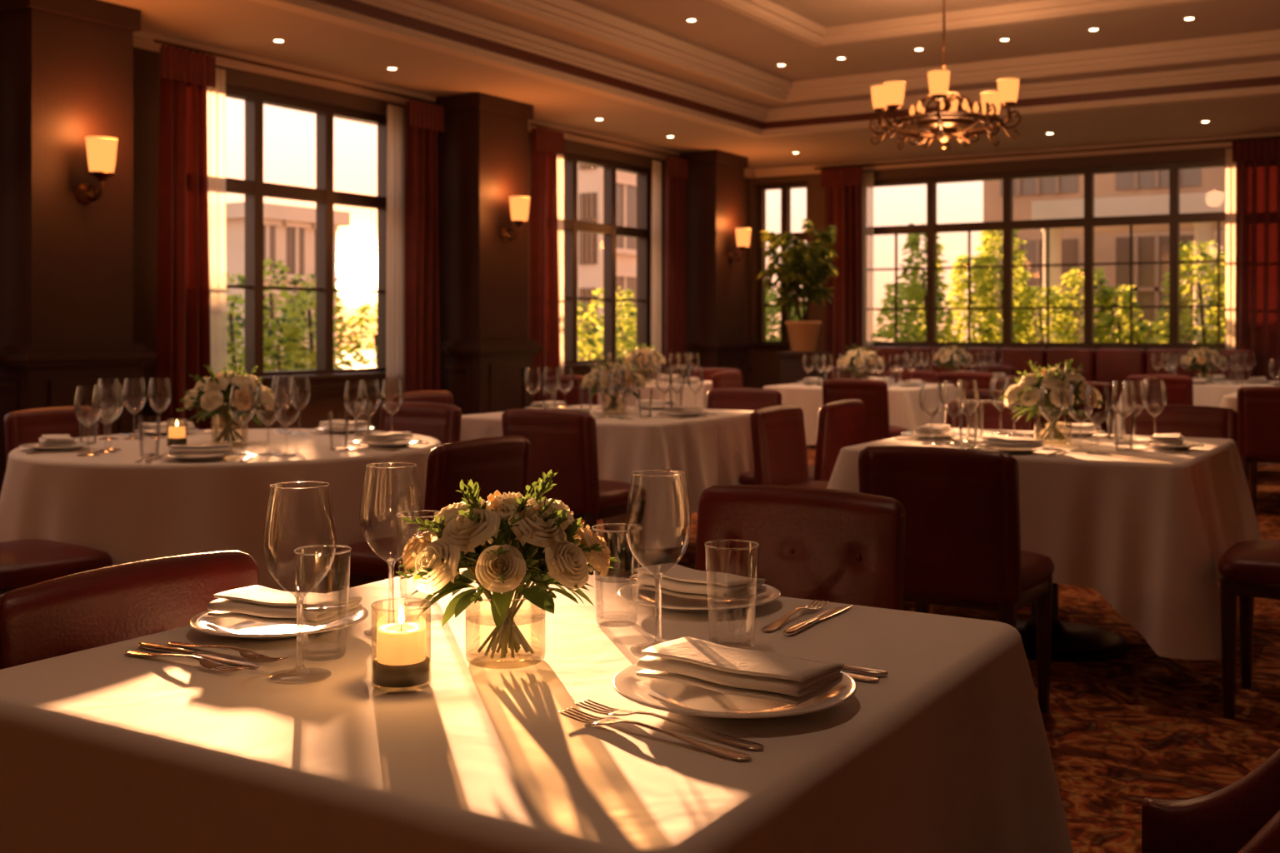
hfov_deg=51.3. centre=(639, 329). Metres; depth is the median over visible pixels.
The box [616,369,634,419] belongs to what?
wine glass
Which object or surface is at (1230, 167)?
sheer curtain
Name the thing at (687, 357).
wine glass
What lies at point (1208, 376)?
folded napkin
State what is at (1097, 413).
dining chair
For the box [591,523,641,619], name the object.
water tumbler
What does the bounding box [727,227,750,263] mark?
wall sconce
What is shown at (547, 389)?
wine glass
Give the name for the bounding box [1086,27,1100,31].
recessed light
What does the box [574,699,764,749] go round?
fork
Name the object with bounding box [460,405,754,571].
dining table
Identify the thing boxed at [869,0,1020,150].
chandelier
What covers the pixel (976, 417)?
water tumbler
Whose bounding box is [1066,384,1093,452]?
wine glass
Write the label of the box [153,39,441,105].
curtain rod
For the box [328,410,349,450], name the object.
water tumbler
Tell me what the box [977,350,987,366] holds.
wine glass
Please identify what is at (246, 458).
table knife
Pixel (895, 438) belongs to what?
table knife
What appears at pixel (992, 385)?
wine glass
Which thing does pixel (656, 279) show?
sheer curtain
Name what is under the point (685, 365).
water tumbler
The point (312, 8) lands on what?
trim
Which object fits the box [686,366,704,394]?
wine glass
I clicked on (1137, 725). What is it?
floor
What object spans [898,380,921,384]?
folded napkin
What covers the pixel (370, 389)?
baseboard
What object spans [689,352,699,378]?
wine glass
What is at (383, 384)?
wine glass
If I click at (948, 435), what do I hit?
dinner plate
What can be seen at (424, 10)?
trim
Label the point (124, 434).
table knife
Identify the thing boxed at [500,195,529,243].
wall sconce
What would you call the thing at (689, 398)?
dining table
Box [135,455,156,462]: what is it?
fork
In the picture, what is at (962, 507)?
dining chair
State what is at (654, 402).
folded napkin
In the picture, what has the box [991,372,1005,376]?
folded napkin
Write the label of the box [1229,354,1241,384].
wine glass
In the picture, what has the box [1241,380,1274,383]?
dinner plate
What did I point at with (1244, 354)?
wine glass
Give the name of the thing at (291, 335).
tree
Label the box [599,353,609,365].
wine glass
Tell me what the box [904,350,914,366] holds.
wine glass
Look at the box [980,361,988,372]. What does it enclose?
water tumbler
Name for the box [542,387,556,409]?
water tumbler
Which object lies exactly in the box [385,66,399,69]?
recessed light
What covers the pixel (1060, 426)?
folded napkin
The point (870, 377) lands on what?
folded napkin
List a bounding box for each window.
[225,85,387,381]
[563,151,650,368]
[753,181,807,346]
[873,159,1225,349]
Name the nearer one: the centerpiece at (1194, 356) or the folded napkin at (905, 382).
the folded napkin at (905, 382)
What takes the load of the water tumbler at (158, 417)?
on the dining table at (120, 507)
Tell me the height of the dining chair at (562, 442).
0.842 m
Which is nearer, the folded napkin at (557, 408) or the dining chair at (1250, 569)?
the dining chair at (1250, 569)
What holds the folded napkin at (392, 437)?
on the dinner plate at (397, 444)
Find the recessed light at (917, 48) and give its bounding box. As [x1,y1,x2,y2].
[912,47,925,50]
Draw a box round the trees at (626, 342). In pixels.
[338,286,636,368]
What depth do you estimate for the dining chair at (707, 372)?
11.64 m
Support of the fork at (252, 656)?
on the dining table at (103, 749)
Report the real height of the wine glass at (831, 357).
0.236 m
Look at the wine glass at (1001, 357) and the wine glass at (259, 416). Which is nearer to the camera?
the wine glass at (259, 416)
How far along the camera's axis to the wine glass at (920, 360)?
11.85 m
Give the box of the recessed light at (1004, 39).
[997,37,1011,41]
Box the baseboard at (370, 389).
[143,365,751,406]
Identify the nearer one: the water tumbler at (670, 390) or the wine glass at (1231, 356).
the water tumbler at (670, 390)
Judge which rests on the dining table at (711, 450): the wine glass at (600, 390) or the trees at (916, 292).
the wine glass at (600, 390)
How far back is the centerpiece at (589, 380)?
6.74 m
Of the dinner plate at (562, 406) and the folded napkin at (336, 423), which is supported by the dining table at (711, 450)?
the dinner plate at (562, 406)
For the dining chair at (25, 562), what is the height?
0.842 m
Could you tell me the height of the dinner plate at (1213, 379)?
0.019 m
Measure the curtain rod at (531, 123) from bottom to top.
0.024 m
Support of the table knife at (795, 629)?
on the dining table at (103, 749)
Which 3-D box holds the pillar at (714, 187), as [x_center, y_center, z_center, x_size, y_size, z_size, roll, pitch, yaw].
[0.773,-0.330,14.093,0.590,3.019,0.820,0,0,32]
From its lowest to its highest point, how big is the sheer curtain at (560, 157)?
2.860 m
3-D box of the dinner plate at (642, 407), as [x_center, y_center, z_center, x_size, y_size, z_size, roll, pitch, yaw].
[0.082,0.420,7.139,0.248,0.019,0.248,0,0,32]
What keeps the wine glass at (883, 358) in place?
on the dining table at (906, 412)
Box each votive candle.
[166,419,187,446]
[370,597,431,692]
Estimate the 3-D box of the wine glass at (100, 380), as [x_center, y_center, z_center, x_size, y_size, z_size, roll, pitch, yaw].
[-2.073,0.311,5.198,0.089,0.236,0.089,0,0,32]
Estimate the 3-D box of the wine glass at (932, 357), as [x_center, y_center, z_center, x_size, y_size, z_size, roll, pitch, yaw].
[2.708,0.311,12.192,0.089,0.236,0.089,0,0,32]
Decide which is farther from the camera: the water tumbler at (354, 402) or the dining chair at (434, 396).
the dining chair at (434, 396)
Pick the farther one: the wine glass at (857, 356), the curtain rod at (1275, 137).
the curtain rod at (1275, 137)
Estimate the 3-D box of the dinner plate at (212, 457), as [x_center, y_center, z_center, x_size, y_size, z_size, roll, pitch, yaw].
[-1.447,0.420,4.396,0.248,0.019,0.248,0,0,32]
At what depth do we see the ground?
55.47 m
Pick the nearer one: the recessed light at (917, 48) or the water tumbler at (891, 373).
the water tumbler at (891, 373)
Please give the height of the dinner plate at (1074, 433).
0.019 m
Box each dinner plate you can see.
[19,441,94,451]
[134,427,198,435]
[160,450,239,461]
[188,607,368,639]
[314,426,375,434]
[353,439,422,448]
[525,405,571,409]
[612,656,856,718]
[618,583,780,613]
[632,405,677,409]
[654,378,674,380]
[659,411,709,417]
[672,380,700,383]
[797,380,823,384]
[894,383,925,386]
[900,431,964,439]
[975,444,1049,454]
[1040,429,1104,436]
[1133,440,1204,449]
[1193,381,1212,384]
[1197,377,1227,380]
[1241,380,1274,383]
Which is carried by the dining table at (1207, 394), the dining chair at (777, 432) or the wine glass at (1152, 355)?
the wine glass at (1152, 355)
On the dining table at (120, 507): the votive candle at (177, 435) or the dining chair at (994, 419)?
the votive candle at (177, 435)
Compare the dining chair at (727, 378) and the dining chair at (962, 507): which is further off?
the dining chair at (727, 378)
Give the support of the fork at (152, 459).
on the dining table at (120, 507)
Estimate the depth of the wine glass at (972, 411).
5.10 m
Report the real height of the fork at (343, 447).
0.011 m
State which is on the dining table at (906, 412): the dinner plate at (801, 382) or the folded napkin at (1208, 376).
the dinner plate at (801, 382)
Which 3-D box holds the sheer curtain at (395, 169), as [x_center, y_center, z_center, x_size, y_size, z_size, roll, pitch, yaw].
[-1.869,-0.270,10.158,0.045,2.860,0.187,0,0,32]
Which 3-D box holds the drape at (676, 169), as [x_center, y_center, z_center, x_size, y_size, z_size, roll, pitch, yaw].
[0.358,-0.290,13.590,0.099,2.900,0.410,0,0,32]
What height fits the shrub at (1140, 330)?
2.055 m
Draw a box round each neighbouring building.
[225,201,349,371]
[563,160,636,359]
[983,166,1225,343]
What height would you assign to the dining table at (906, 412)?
0.750 m
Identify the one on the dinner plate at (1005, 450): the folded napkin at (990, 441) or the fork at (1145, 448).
the folded napkin at (990, 441)
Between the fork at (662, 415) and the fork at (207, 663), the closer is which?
the fork at (207, 663)
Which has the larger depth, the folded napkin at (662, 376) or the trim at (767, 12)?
the folded napkin at (662, 376)
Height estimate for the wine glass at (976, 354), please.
0.236 m
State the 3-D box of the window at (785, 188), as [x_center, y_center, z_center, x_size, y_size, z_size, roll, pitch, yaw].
[1.648,-0.740,15.322,0.680,1.880,0.230,0,0,32]
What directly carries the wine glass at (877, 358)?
on the dining table at (906, 412)
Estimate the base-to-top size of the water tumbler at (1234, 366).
0.138 m
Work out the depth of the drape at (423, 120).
10.25 m
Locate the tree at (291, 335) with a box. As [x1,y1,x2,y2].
[226,271,353,372]
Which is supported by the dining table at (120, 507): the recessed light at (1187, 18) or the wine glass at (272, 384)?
the wine glass at (272, 384)
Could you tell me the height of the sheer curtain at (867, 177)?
2.880 m
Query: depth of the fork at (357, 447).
4.71 m
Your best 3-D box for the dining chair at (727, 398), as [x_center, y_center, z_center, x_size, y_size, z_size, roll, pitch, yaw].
[0.487,0.759,7.494,0.475,0.842,0.507,0,0,32]
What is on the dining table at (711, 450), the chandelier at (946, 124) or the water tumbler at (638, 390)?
the water tumbler at (638, 390)
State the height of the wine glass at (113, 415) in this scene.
0.236 m
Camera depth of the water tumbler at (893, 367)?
10.39 m
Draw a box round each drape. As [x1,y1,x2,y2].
[156,44,215,429]
[404,99,444,392]
[530,126,564,402]
[664,155,688,377]
[820,166,862,379]
[1231,138,1279,381]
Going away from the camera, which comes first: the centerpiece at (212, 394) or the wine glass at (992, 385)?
the centerpiece at (212, 394)
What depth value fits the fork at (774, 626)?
1.95 m
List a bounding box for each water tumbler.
[78,407,98,444]
[138,415,160,457]
[293,545,351,652]
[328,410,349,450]
[353,401,371,436]
[395,510,439,599]
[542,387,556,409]
[579,383,592,409]
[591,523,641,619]
[637,389,652,418]
[658,365,667,384]
[669,385,682,407]
[677,365,686,377]
[704,539,759,644]
[817,367,827,385]
[830,366,839,379]
[882,368,892,387]
[893,366,902,383]
[924,360,932,370]
[957,409,978,448]
[965,401,984,436]
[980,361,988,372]
[1106,405,1124,439]
[1112,411,1134,451]
[1167,365,1177,374]
[1229,365,1239,381]
[1234,365,1244,384]
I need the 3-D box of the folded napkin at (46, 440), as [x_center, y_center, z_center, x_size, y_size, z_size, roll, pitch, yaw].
[-2.074,0.396,4.745,0.116,0.029,0.197,0,0,-28]
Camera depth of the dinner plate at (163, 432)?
5.38 m
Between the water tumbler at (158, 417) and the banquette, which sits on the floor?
the banquette
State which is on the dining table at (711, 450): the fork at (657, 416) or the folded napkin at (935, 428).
the fork at (657, 416)
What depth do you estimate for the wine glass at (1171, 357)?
10.78 m
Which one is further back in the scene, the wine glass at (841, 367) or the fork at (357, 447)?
the wine glass at (841, 367)
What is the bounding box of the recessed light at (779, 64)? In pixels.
[775,63,787,66]
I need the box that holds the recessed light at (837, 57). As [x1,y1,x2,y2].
[835,56,847,59]
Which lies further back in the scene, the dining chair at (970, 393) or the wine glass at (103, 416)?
the dining chair at (970, 393)
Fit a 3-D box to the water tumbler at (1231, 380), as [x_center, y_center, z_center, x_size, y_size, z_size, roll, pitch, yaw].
[4.882,0.360,10.953,0.073,0.138,0.073,0,0,32]
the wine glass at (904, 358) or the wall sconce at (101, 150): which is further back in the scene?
the wine glass at (904, 358)
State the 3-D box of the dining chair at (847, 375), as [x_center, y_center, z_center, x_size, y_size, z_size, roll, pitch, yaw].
[2.049,0.759,12.232,0.507,0.842,0.475,0,0,32]
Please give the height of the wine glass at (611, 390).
0.236 m
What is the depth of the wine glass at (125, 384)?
5.22 m
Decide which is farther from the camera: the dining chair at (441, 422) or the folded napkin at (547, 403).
the folded napkin at (547, 403)
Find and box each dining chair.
[0,539,112,595]
[0,550,259,669]
[4,406,106,464]
[325,435,529,593]
[378,401,461,444]
[391,390,453,404]
[501,408,645,574]
[542,375,598,406]
[692,368,741,380]
[695,485,905,610]
[706,387,782,410]
[711,370,743,388]
[738,399,864,484]
[750,405,829,488]
[821,379,908,444]
[829,365,851,379]
[857,445,1054,714]
[884,369,937,384]
[936,371,994,399]
[940,375,1019,424]
[945,400,1034,431]
[960,389,1017,402]
[964,365,1014,375]
[1040,381,1113,434]
[1069,369,1084,377]
[1110,405,1238,606]
[1126,374,1193,407]
[1143,376,1162,404]
[1194,367,1252,380]
[1218,539,1279,719]
[1236,385,1279,514]
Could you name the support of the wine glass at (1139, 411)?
on the dining table at (1147, 531)
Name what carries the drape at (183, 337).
hanging from the curtain rod at (156, 41)
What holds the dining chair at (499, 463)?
on the floor
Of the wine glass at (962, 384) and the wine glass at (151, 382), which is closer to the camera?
the wine glass at (962, 384)
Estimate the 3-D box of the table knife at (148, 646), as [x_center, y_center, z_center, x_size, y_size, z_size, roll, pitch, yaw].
[-0.575,0.426,1.743,0.228,0.006,0.021,0,0,30]
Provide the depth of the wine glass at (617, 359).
10.82 m
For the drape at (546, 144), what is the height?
2.900 m
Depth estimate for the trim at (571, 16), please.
10.30 m
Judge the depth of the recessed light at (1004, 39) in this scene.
10.01 m
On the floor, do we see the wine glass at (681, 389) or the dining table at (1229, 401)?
the dining table at (1229, 401)
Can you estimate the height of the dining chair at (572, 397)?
0.842 m
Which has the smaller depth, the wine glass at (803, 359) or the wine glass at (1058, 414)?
the wine glass at (1058, 414)
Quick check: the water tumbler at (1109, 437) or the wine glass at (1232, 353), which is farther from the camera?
the wine glass at (1232, 353)
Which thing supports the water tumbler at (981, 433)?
on the dining table at (1147, 531)
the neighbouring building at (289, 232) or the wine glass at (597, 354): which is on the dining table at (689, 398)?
the wine glass at (597, 354)
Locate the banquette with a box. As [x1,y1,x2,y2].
[866,346,1254,406]
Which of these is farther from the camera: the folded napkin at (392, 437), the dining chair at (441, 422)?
the dining chair at (441, 422)
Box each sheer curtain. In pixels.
[206,67,227,429]
[385,104,404,403]
[557,154,564,374]
[650,160,661,379]
[861,171,873,379]
[1225,148,1235,349]
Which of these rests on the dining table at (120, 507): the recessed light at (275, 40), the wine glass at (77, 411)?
the wine glass at (77, 411)
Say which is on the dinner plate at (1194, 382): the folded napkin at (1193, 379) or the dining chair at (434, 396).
the folded napkin at (1193, 379)
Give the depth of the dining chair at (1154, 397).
9.36 m
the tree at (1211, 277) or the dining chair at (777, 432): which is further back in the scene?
the tree at (1211, 277)
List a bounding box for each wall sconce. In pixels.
[75,135,118,204]
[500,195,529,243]
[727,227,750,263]
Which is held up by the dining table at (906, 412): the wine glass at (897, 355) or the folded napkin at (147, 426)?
the wine glass at (897, 355)
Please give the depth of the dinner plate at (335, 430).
5.48 m
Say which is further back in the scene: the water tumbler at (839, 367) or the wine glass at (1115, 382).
the water tumbler at (839, 367)
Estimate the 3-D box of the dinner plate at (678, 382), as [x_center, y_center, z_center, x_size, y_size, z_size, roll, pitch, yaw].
[0.373,0.420,10.561,0.248,0.019,0.248,0,0,32]
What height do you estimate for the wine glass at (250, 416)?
0.236 m
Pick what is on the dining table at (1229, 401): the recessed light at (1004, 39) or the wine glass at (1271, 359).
the wine glass at (1271, 359)
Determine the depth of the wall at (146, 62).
9.08 m
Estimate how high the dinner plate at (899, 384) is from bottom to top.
0.019 m
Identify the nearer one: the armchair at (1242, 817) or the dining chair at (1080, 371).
the armchair at (1242, 817)
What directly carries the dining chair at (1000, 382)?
on the floor
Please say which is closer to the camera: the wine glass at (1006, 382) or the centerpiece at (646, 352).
the wine glass at (1006, 382)
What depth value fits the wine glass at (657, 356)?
10.38 m
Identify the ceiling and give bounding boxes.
[100,0,1279,169]
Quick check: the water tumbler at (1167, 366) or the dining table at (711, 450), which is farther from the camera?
the water tumbler at (1167, 366)
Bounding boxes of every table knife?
[26,450,98,454]
[118,433,139,437]
[137,642,259,668]
[240,454,255,461]
[782,605,852,635]
[813,660,888,677]
[895,438,948,441]
[1045,450,1065,456]
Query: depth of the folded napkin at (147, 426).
5.41 m
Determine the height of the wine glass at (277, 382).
0.236 m
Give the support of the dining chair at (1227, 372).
on the floor
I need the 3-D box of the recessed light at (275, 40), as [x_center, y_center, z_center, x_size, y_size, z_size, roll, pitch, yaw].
[-2.301,-1.837,8.494,0.100,0.006,0.100,0,0,32]
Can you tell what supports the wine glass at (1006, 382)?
on the dining table at (1147, 531)
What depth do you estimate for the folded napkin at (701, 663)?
1.52 m
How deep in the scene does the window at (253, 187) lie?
9.80 m
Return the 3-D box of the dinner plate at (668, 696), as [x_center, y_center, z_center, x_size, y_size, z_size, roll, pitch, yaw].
[0.109,0.419,1.546,0.282,0.022,0.282,0,0,32]
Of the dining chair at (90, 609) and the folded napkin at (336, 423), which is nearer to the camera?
the dining chair at (90, 609)
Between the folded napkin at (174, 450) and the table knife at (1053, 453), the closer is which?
the folded napkin at (174, 450)
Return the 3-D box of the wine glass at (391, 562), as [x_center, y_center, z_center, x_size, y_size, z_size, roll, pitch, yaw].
[-0.353,0.311,1.890,0.088,0.237,0.088,0,0,-28]
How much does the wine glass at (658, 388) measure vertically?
0.236 m
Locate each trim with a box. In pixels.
[133,30,1279,178]
[250,0,1279,138]
[355,0,1279,122]
[476,0,1279,103]
[709,0,1210,47]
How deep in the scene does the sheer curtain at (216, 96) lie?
8.69 m
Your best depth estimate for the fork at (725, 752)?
1.39 m
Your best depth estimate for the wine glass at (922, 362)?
11.78 m
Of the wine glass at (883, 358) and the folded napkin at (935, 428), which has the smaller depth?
the folded napkin at (935, 428)
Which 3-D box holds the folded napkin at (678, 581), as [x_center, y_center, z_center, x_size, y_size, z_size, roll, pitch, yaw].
[0.089,0.396,2.088,0.197,0.029,0.116,0,0,44]
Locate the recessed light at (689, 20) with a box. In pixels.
[684,18,698,22]
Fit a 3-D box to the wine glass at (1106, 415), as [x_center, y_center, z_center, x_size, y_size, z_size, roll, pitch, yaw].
[1.574,0.311,4.589,0.089,0.236,0.089,0,0,32]
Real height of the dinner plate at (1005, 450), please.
0.019 m
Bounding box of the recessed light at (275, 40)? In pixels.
[270,38,286,42]
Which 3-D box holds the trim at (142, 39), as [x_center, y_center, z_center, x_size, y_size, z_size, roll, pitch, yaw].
[1.556,-1.794,5.409,11.000,0.089,16.850,0,0,32]
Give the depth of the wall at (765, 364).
14.97 m
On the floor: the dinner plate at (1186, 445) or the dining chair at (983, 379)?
the dining chair at (983, 379)
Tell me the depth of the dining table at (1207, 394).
10.32 m
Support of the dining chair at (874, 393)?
on the floor
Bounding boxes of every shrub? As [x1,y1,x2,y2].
[226,258,357,372]
[765,280,805,340]
[1050,267,1169,343]
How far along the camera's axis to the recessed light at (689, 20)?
9.39 m
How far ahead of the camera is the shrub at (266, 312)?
16.14 m
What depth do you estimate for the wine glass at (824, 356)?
10.22 m
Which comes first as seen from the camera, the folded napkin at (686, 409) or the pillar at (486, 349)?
the folded napkin at (686, 409)
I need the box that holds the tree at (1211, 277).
[1147,239,1225,343]
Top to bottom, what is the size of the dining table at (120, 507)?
0.750 m
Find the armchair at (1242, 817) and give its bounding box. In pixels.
[1141,748,1279,852]
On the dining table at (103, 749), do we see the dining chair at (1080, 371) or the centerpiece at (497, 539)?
the centerpiece at (497, 539)
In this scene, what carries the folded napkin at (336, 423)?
on the dinner plate at (335, 430)
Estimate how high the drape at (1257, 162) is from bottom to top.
2.930 m
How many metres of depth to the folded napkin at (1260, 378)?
10.52 m
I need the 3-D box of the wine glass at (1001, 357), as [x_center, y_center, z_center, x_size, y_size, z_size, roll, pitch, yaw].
[3.177,0.311,11.864,0.089,0.236,0.089,0,0,32]
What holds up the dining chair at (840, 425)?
on the floor
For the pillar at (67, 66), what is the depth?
7.29 m
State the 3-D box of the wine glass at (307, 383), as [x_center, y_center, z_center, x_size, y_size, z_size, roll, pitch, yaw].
[-1.386,0.311,5.430,0.089,0.236,0.089,0,0,32]
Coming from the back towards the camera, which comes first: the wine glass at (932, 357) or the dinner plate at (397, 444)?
the wine glass at (932, 357)
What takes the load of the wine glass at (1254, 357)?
on the dining table at (1207, 394)
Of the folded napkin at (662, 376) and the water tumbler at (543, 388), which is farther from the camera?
the folded napkin at (662, 376)
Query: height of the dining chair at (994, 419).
0.842 m
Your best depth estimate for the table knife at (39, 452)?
4.59 m
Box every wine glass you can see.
[74,385,102,456]
[91,384,119,453]
[96,383,123,450]
[97,378,119,439]
[122,378,146,439]
[147,378,171,439]
[229,385,254,454]
[255,385,281,455]
[267,481,331,684]
[270,375,290,432]
[273,385,299,456]
[274,375,295,434]
[288,376,310,434]
[343,380,367,444]
[357,379,380,417]
[363,462,416,636]
[380,379,403,431]
[524,367,541,409]
[542,367,559,407]
[558,366,573,394]
[587,353,599,369]
[596,368,614,417]
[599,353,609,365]
[607,353,618,363]
[608,369,625,418]
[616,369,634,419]
[629,470,684,655]
[633,353,644,370]
[641,354,652,384]
[648,354,659,384]
[655,367,672,414]
[668,366,685,406]
[669,353,679,382]
[677,353,688,369]
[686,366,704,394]
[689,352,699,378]
[802,354,814,385]
[815,354,826,385]
[821,354,833,372]
[839,353,849,379]
[855,355,866,374]
[866,355,878,379]
[873,355,884,379]
[888,354,899,385]
[894,354,905,384]
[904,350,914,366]
[905,354,917,379]
[913,350,923,369]
[919,350,929,366]
[919,380,943,444]
[930,350,939,364]
[942,380,965,444]
[951,351,960,367]
[955,380,979,442]
[960,351,970,367]
[966,351,977,371]
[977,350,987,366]
[982,350,992,366]
[989,375,1010,434]
[992,350,1002,366]
[1002,376,1023,436]
[1039,383,1064,450]
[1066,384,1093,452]
[1084,385,1110,454]
[1110,380,1136,444]
[1121,380,1146,443]
[1144,380,1167,440]
[1150,353,1162,369]
[1161,353,1172,374]
[1165,352,1177,369]
[1168,352,1179,368]
[1179,352,1189,369]
[1205,353,1217,383]
[1217,353,1229,384]
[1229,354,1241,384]
[1230,353,1242,382]
[1234,352,1246,382]
[1245,352,1255,377]
[1269,358,1279,379]
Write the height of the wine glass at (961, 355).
0.236 m
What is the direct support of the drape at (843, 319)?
hanging from the curtain rod at (1275, 137)
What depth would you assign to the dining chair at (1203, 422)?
5.90 m
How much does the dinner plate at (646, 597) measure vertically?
0.019 m
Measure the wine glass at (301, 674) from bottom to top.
0.237 m
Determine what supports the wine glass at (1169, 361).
on the dining table at (1207, 394)
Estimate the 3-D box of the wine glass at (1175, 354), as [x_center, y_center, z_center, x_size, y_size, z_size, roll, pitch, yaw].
[4.319,0.311,10.837,0.089,0.236,0.089,0,0,32]
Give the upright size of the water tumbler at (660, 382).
0.138 m
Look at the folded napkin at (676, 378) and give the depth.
10.51 m
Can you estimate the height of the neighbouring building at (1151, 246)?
9.420 m
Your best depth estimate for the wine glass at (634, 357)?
10.55 m
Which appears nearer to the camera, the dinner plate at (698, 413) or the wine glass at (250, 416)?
the wine glass at (250, 416)
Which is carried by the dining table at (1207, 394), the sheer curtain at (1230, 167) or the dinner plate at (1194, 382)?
the dinner plate at (1194, 382)
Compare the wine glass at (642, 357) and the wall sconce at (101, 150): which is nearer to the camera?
the wall sconce at (101, 150)
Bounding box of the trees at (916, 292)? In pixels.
[873,222,1079,342]
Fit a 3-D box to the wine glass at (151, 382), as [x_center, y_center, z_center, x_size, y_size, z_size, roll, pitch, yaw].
[-1.894,0.311,5.255,0.089,0.236,0.089,0,0,32]
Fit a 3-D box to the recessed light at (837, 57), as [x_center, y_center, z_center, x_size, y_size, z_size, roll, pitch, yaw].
[1.616,-2.177,10.714,0.100,0.006,0.100,0,0,32]
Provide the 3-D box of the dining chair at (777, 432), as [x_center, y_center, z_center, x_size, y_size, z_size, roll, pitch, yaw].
[0.792,0.759,5.778,0.507,0.842,0.475,0,0,32]
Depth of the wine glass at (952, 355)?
11.56 m
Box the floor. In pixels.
[532,448,1279,852]
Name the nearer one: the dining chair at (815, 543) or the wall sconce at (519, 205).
the dining chair at (815, 543)
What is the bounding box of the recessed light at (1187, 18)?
[1181,16,1196,20]
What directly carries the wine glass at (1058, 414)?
on the dining table at (1147, 531)
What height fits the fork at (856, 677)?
0.011 m
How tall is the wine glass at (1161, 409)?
0.236 m
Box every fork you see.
[125,650,249,672]
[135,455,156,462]
[144,454,162,462]
[166,641,288,663]
[195,430,211,433]
[341,447,396,450]
[343,446,399,449]
[558,707,751,760]
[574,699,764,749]
[647,415,684,419]
[650,415,686,418]
[760,600,828,632]
[845,672,879,681]
[1125,447,1189,452]
[1127,448,1188,453]
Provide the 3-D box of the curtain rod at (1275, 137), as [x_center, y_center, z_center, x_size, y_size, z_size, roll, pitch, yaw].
[4.121,-1.785,13.519,5.100,0.024,0.024,0,0,32]
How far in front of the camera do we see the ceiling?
10.07 m
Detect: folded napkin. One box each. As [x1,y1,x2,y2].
[39,434,76,446]
[142,420,194,430]
[168,444,232,455]
[207,585,362,627]
[319,420,368,428]
[360,431,413,443]
[530,400,566,408]
[548,407,590,413]
[629,563,766,603]
[635,399,675,405]
[635,636,844,704]
[658,374,682,378]
[664,405,702,413]
[674,377,699,381]
[802,377,822,381]
[865,376,893,380]
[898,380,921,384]
[914,424,952,434]
[979,436,1044,449]
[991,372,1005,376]
[1045,421,1100,430]
[1148,433,1184,445]
[1192,378,1209,381]
[1198,374,1224,378]
[1248,376,1266,381]
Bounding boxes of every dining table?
[0,429,441,594]
[0,568,1073,852]
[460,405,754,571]
[597,380,712,409]
[763,382,956,445]
[826,428,1261,662]
[1112,380,1279,434]
[1219,392,1279,467]
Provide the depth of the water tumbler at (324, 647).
1.75 m
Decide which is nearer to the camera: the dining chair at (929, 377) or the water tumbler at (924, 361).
the dining chair at (929, 377)
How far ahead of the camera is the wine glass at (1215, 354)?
10.58 m
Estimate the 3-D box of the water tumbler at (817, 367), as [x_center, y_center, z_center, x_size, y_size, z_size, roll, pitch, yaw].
[1.377,0.360,10.075,0.073,0.138,0.073,0,0,32]
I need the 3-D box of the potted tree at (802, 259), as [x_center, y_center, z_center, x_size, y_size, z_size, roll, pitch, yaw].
[1.597,0.013,13.423,0.841,2.334,0.997,0,0,11]
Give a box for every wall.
[133,47,749,430]
[749,146,1231,389]
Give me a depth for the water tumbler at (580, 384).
7.13 m
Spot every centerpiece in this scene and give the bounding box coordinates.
[175,362,274,445]
[394,469,620,669]
[578,355,646,414]
[621,343,665,382]
[836,343,886,379]
[932,341,973,371]
[999,358,1105,444]
[1180,342,1227,381]
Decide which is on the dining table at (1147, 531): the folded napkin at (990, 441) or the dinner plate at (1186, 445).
the dinner plate at (1186, 445)
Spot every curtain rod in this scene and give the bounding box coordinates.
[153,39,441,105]
[530,122,685,159]
[814,135,1279,169]
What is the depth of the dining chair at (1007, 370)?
12.64 m
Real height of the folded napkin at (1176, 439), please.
0.029 m
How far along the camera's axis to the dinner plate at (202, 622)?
1.88 m
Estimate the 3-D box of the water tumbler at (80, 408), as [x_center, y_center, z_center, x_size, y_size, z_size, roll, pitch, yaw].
[-2.054,0.360,4.963,0.073,0.138,0.073,0,0,32]
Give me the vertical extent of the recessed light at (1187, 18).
0.006 m
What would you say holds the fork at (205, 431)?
on the dining table at (120, 507)
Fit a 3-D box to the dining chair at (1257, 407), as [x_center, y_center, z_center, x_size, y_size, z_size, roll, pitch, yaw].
[3.923,0.759,8.124,0.475,0.842,0.507,0,0,32]
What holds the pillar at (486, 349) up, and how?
on the floor
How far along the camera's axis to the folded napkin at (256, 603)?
1.88 m
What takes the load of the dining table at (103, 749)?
on the floor
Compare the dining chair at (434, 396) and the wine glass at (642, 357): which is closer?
the dining chair at (434, 396)
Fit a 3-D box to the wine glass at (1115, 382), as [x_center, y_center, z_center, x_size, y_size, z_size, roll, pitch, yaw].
[1.805,0.311,4.974,0.089,0.236,0.089,0,0,32]
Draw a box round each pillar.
[0,0,156,494]
[433,92,543,414]
[677,150,755,388]
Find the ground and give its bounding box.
[336,350,376,368]
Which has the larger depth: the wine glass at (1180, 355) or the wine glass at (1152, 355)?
the wine glass at (1180, 355)
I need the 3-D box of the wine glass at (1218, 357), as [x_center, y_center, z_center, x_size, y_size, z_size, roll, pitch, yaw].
[4.592,0.311,10.498,0.089,0.236,0.089,0,0,32]

